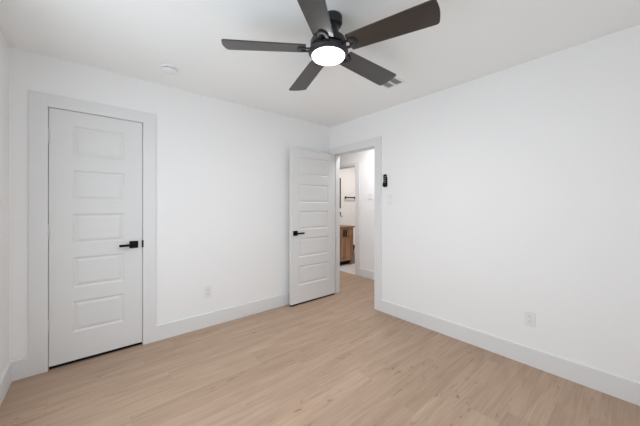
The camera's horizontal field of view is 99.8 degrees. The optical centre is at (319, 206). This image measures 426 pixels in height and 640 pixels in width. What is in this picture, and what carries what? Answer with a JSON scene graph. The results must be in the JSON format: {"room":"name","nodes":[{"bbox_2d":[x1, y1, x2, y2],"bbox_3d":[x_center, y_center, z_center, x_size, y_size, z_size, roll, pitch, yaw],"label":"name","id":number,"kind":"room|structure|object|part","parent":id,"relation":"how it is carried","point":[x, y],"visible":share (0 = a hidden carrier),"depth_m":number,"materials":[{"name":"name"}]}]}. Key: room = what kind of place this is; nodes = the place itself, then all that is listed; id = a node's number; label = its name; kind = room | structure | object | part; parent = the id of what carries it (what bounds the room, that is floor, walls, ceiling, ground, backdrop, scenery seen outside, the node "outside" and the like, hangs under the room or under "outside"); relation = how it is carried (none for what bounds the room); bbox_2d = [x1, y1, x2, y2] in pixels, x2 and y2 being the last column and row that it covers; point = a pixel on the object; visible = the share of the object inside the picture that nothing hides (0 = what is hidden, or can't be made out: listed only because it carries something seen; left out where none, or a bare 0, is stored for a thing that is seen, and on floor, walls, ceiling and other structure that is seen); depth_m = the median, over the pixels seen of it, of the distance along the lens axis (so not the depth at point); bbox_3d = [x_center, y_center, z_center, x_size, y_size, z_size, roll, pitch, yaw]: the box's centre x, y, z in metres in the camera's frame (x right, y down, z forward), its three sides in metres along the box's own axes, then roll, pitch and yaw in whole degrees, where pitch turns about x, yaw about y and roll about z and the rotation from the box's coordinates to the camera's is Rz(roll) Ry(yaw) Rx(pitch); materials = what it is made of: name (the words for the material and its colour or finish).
{"room":"empty bedroom","nodes":[
{"label":"empty bedroom","id":0,"kind":"room"},
{"bbox_2d":[0,29,8,376],"bbox_3d":[-1.212,0.052,0.624,0.115,2.440,3.400,0,0,-40],"label":"wall","id":1,"kind":"structure","parent":0,"point":[4,47],"depth_m":1.86,"materials":[{"name":"white paint"}]},
{"bbox_2d":[0,362,11,405],"bbox_3d":[-1.157,1.199,0.660,0.015,0.146,3.385,0,0,-40],"label":"baseboard","id":2,"kind":"structure","parent":1,"relation":"attached to","point":[6,378],"depth_m":1.82,"materials":[{"name":"white paint"}]},
{"bbox_2d":[9,46,329,360],"bbox_3d":[-1.137,0.052,2.983,3.265,2.440,0.115,0,0,-40],"label":"wall","id":3,"kind":"structure","parent":0,"point":[222,167],"depth_m":2.77,"materials":[{"name":"white paint"}]},
{"bbox_2d":[29,90,155,375],"bbox_3d":[-1.903,0.200,2.327,0.820,2.145,0.132,0,0,-40],"label":"door frame","id":4,"kind":"structure","parent":3,"relation":"attached to","point":[40,103],"depth_m":2.07,"materials":[{"name":"white paint"}]},
{"bbox_2d":[48,108,141,368],"bbox_3d":[-1.887,0.250,2.300,0.619,2.035,0.147,0,0,-40],"label":"door","id":5,"kind":"structure","parent":3,"relation":"in","point":[95,224],"depth_m":2.27,"materials":[{"name":"white paint"}]},
{"bbox_3d":[-1.883,-0.532,2.303,0.302,0.206,0.031,0,0,-40],"label":"panel","id":6,"kind":"part","parent":5,"relation":"part of","materials":[{"name":"white paint"}]},
{"bbox_3d":[-1.883,-0.171,2.303,0.302,0.212,0.031,0,0,-40],"label":"panel","id":7,"kind":"part","parent":5,"relation":"part of","materials":[{"name":"white paint"}]},
{"bbox_3d":[-1.883,0.182,2.303,0.302,0.208,0.031,0,0,-40],"label":"panel","id":8,"kind":"part","parent":5,"relation":"part of","materials":[{"name":"white paint"}]},
{"bbox_3d":[-1.883,0.537,2.303,0.302,0.212,0.031,0,0,-40],"label":"panel","id":9,"kind":"part","parent":5,"relation":"part of","materials":[{"name":"white paint"}]},
{"bbox_3d":[-1.883,0.896,2.303,0.302,0.214,0.031,0,0,-40],"label":"panel","id":10,"kind":"part","parent":5,"relation":"part of","materials":[{"name":"white paint"}]},
{"bbox_3d":[-1.705,0.344,2.389,0.121,0.024,0.048,0,0,-40],"label":"lever","id":11,"kind":"part","parent":5,"relation":"part of","materials":[{"name":"black metal"}]},
{"bbox_2d":[9,293,288,380],"bbox_3d":[-1.051,1.199,2.970,3.150,0.146,0.015,0,0,-40],"label":"baseboard","id":12,"kind":"structure","parent":3,"relation":"attached to","point":[20,367],"depth_m":2.83,"materials":[{"name":"white paint"}]},
{"bbox_2d":[204,286,210,297],"bbox_3d":[-1.188,0.906,2.859,0.072,0.116,0.009,0,0,-40],"label":"wall outlet","id":13,"kind":"object","parent":3,"relation":"attached to","point":[207,290],"visible":1,"depth_m":2.85,"materials":[{"name":"white plastic"}]},
{"bbox_2d":[0,264,639,425],"bbox_3d":[0.717,1.320,3.509,6.780,0.104,5.565,0,0,-40],"label":"floor","id":14,"kind":"structure","parent":0,"point":[337,359],"depth_m":1.95,"materials":[{"name":"brown wood"}]},
{"bbox_2d":[340,225,354,264],"bbox_3d":[0.391,0.849,5.964,0.570,0.838,0.524,0,0,-40],"label":"vanity cabinet","id":15,"kind":"object","parent":14,"relation":"on","point":[346,231],"visible":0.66,"depth_m":5.80,"materials":[{"name":"brown wood"}]},
{"bbox_3d":[0.453,0.888,5.705,0.212,0.420,0.029,0,0,-40],"label":"cabinet door","id":16,"kind":"part","parent":15,"relation":"part of","materials":[{"name":"brown wood"}]},
{"bbox_3d":[0.487,1.201,5.854,0.435,0.126,0.020,0,0,-40],"label":"toe panel","id":17,"kind":"part","parent":15,"relation":"part of","materials":[{"name":"black wood"}]},
{"bbox_3d":[0.533,0.567,5.775,0.421,0.138,0.024,0,0,-40],"label":"drawer","id":18,"kind":"part","parent":15,"relation":"part of","materials":[{"name":"brown wood"}]},
{"bbox_2d":[340,225,354,227],"bbox_3d":[0.390,0.445,5.964,0.570,0.030,0.523,0,0,-40],"label":"countertop","id":19,"kind":"structure","parent":15,"relation":"on","point":[341,226],"depth_m":5.82,"materials":[{"name":"white stone"}]},
{"bbox_3d":[0.616,0.888,5.842,0.212,0.420,0.029,0,0,-40],"label":"cabinet door","id":20,"kind":"part","parent":15,"relation":"part of","materials":[{"name":"brown wood"}]},
{"bbox_2d":[353,245,354,263],"bbox_3d":[0.748,1.058,5.995,0.068,0.420,0.068,0,0,-40],"label":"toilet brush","id":21,"kind":"object","parent":14,"relation":"on","point":[353,245],"visible":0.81,"depth_m":5.97,"materials":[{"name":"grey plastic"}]},
{"bbox_2d":[0,0,639,126],"bbox_3d":[0.717,-1.218,3.509,6.780,0.100,5.565,0,0,-40],"label":"ceiling","id":22,"kind":"structure","parent":0,"point":[472,39],"depth_m":1.90,"materials":[{"name":"white paint"}]},
{"bbox_2d":[161,64,177,74],"bbox_3d":[-1.272,-1.147,2.278,0.128,0.041,0.128,0,0,-40],"label":"smoke detector","id":23,"kind":"object","parent":22,"relation":"attached to","point":[165,68],"visible":1,"depth_m":2.25,"materials":[{"name":"white plastic"}]},
{"bbox_2d":[221,0,439,90],"bbox_3d":[0.084,-1.036,1.688,1.180,0.263,1.226,0,0,-40],"label":"ceiling fan","id":24,"kind":"object","parent":22,"relation":"hanging from","point":[328,47],"visible":1,"depth_m":1.56,"materials":[{"name":"metal"}]},
{"bbox_3d":[-0.334,-0.966,1.627,0.496,0.007,0.152,0,12,-5],"label":"blade","id":25,"kind":"part","parent":24,"relation":"part of","materials":[{"name":"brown wood"}]},
{"bbox_3d":[-0.098,-0.966,2.015,0.152,0.007,0.496,-13,5,-22],"label":"blade","id":26,"kind":"part","parent":24,"relation":"part of","materials":[{"name":"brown wood"}]},
{"bbox_3d":[-0.037,-0.966,1.284,0.152,0.007,0.496,12,3,13],"label":"blade","id":27,"kind":"part","parent":24,"relation":"part of","materials":[{"name":"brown wood"}]},
{"bbox_2d":[312,47,344,65],"bbox_3d":[0.051,-0.916,1.659,0.200,0.023,0.200,0,0,-40],"label":"diffuser","id":28,"kind":"object","parent":24,"relation":"attached to","point":[325,56],"depth_m":1.62,"materials":[{"name":"white glass"}]},
{"bbox_3d":[0.344,-0.966,1.911,0.496,0.007,0.152,0,-12,-41],"label":"blade","id":29,"kind":"part","parent":24,"relation":"part of","materials":[{"name":"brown wood"}]},
{"bbox_3d":[0.381,-0.966,1.459,0.496,0.007,0.152,0,-12,31],"label":"blade","id":30,"kind":"part","parent":24,"relation":"part of","materials":[{"name":"brown wood"}]},
{"bbox_2d":[373,76,405,88],"bbox_3d":[0.650,-1.163,2.525,0.232,0.009,0.204,0,0,-40],"label":"ceiling vent","id":31,"kind":"object","parent":22,"relation":"in","point":[395,81],"visible":0.56,"depth_m":2.55,"materials":[{"name":"white metal"}]},
{"bbox_2d":[340,167,354,249],"bbox_3d":[1.513,0.052,6.004,2.350,2.440,2.160,0,0,-40],"label":"wall","id":32,"kind":"structure","parent":0,"point":[347,175],"depth_m":6.58,"materials":[{"name":"white paint"}]},
{"bbox_2d":[340,178,340,207],"bbox_3d":[0.220,-0.315,6.159,0.690,0.715,0.027,0,0,-40],"label":"wall mirror","id":33,"kind":"object","parent":32,"relation":"attached to","point":[340,178],"visible":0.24,"depth_m":6.36,"materials":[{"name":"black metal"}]},
{"bbox_2d":[340,149,373,270],"bbox_3d":[1.223,0.052,4.434,0.115,2.440,4.500,0,0,-40],"label":"wall","id":34,"kind":"structure","parent":0,"point":[366,158],"depth_m":4.81,"materials":[{"name":"white paint"}]},
{"bbox_2d":[340,162,359,275],"bbox_3d":[0.458,0.230,5.333,0.130,2.085,0.960,0,0,-40],"label":"door frame","id":35,"kind":"structure","parent":34,"relation":"attached to","point":[356,165],"depth_m":4.96,"materials":[{"name":"white paint"}]},
{"bbox_2d":[359,268,373,279],"bbox_3d":[1.671,1.199,3.799,0.015,0.146,2.950,0,0,-40],"label":"baseboard","id":36,"kind":"structure","parent":34,"relation":"attached to","point":[364,273],"depth_m":4.79,"materials":[{"name":"white paint"}]},
{"bbox_2d":[368,193,372,199],"bbox_3d":[0.882,-0.178,4.742,0.010,0.120,0.118,0,0,-40],"label":"light switch","id":37,"kind":"object","parent":34,"relation":"attached to","point":[370,195],"visible":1,"depth_m":4.73,"materials":[{"name":"white plastic"}]},
{"bbox_2d":[330,24,639,381],"bbox_3d":[1.288,0.052,2.725,0.115,2.440,3.630,0,0,-40],"label":"wall","id":38,"kind":"structure","parent":0,"point":[515,190],"depth_m":2.19,"materials":[{"name":"white paint"}]},
{"bbox_2d":[329,136,381,310],"bbox_3d":[0.484,0.210,3.681,0.145,2.125,0.962,0,0,-40],"label":"door frame","id":39,"kind":"structure","parent":38,"relation":"attached to","point":[375,143],"depth_m":3.34,"materials":[{"name":"white paint"}]},
{"bbox_2d":[289,148,334,306],"bbox_3d":[-0.083,0.261,3.665,0.770,2.012,0.147,0,0,-40],"label":"door","id":40,"kind":"structure","parent":39,"relation":"attached to","point":[311,173],"depth_m":3.62,"materials":[{"name":"white paint"}]},
{"bbox_3d":[-0.088,-0.532,3.661,0.476,0.206,0.031,0,0,-40],"label":"panel","id":41,"kind":"part","parent":40,"relation":"part of","materials":[{"name":"white paint"}]},
{"bbox_3d":[-0.088,-0.171,3.661,0.476,0.212,0.031,0,0,-40],"label":"panel","id":42,"kind":"part","parent":40,"relation":"part of","materials":[{"name":"white paint"}]},
{"bbox_3d":[-0.088,0.182,3.661,0.476,0.208,0.031,0,0,-40],"label":"panel","id":43,"kind":"part","parent":40,"relation":"part of","materials":[{"name":"white paint"}]},
{"bbox_3d":[-0.088,0.537,3.661,0.476,0.212,0.031,0,0,-40],"label":"panel","id":44,"kind":"part","parent":40,"relation":"part of","materials":[{"name":"white paint"}]},
{"bbox_3d":[-0.088,0.896,3.661,0.476,0.214,0.031,0,0,-40],"label":"panel","id":45,"kind":"part","parent":40,"relation":"part of","materials":[{"name":"white paint"}]},
{"bbox_2d":[381,299,639,405],"bbox_3d":[1.538,1.199,2.327,0.015,0.146,2.468,0,0,-40],"label":"baseboard","id":46,"kind":"structure","parent":38,"relation":"attached to","point":[623,388],"depth_m":2.15,"materials":[{"name":"white paint"}]},
{"bbox_2d":[525,311,535,327],"bbox_3d":[1.682,0.901,2.160,0.009,0.116,0.072,0,0,-40],"label":"wall outlet","id":47,"kind":"object","parent":38,"relation":"attached to","point":[530,317],"visible":1,"depth_m":2.15,"materials":[{"name":"white plastic"}]},
{"bbox_3d":[0.778,-0.294,3.224,0.024,0.127,0.055,0,0,-40],"label":"remote holder","id":48,"kind":"object","parent":38,"relation":"attached to","visible":0},
{"bbox_2d":[383,174,386,183],"bbox_3d":[0.776,-0.311,3.223,0.018,0.149,0.043,0,0,-40],"label":"remote","id":49,"kind":"object","parent":48,"relation":"in","point":[384,175],"visible":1,"depth_m":3.22,"materials":[{"name":"black plastic"}]}
]}

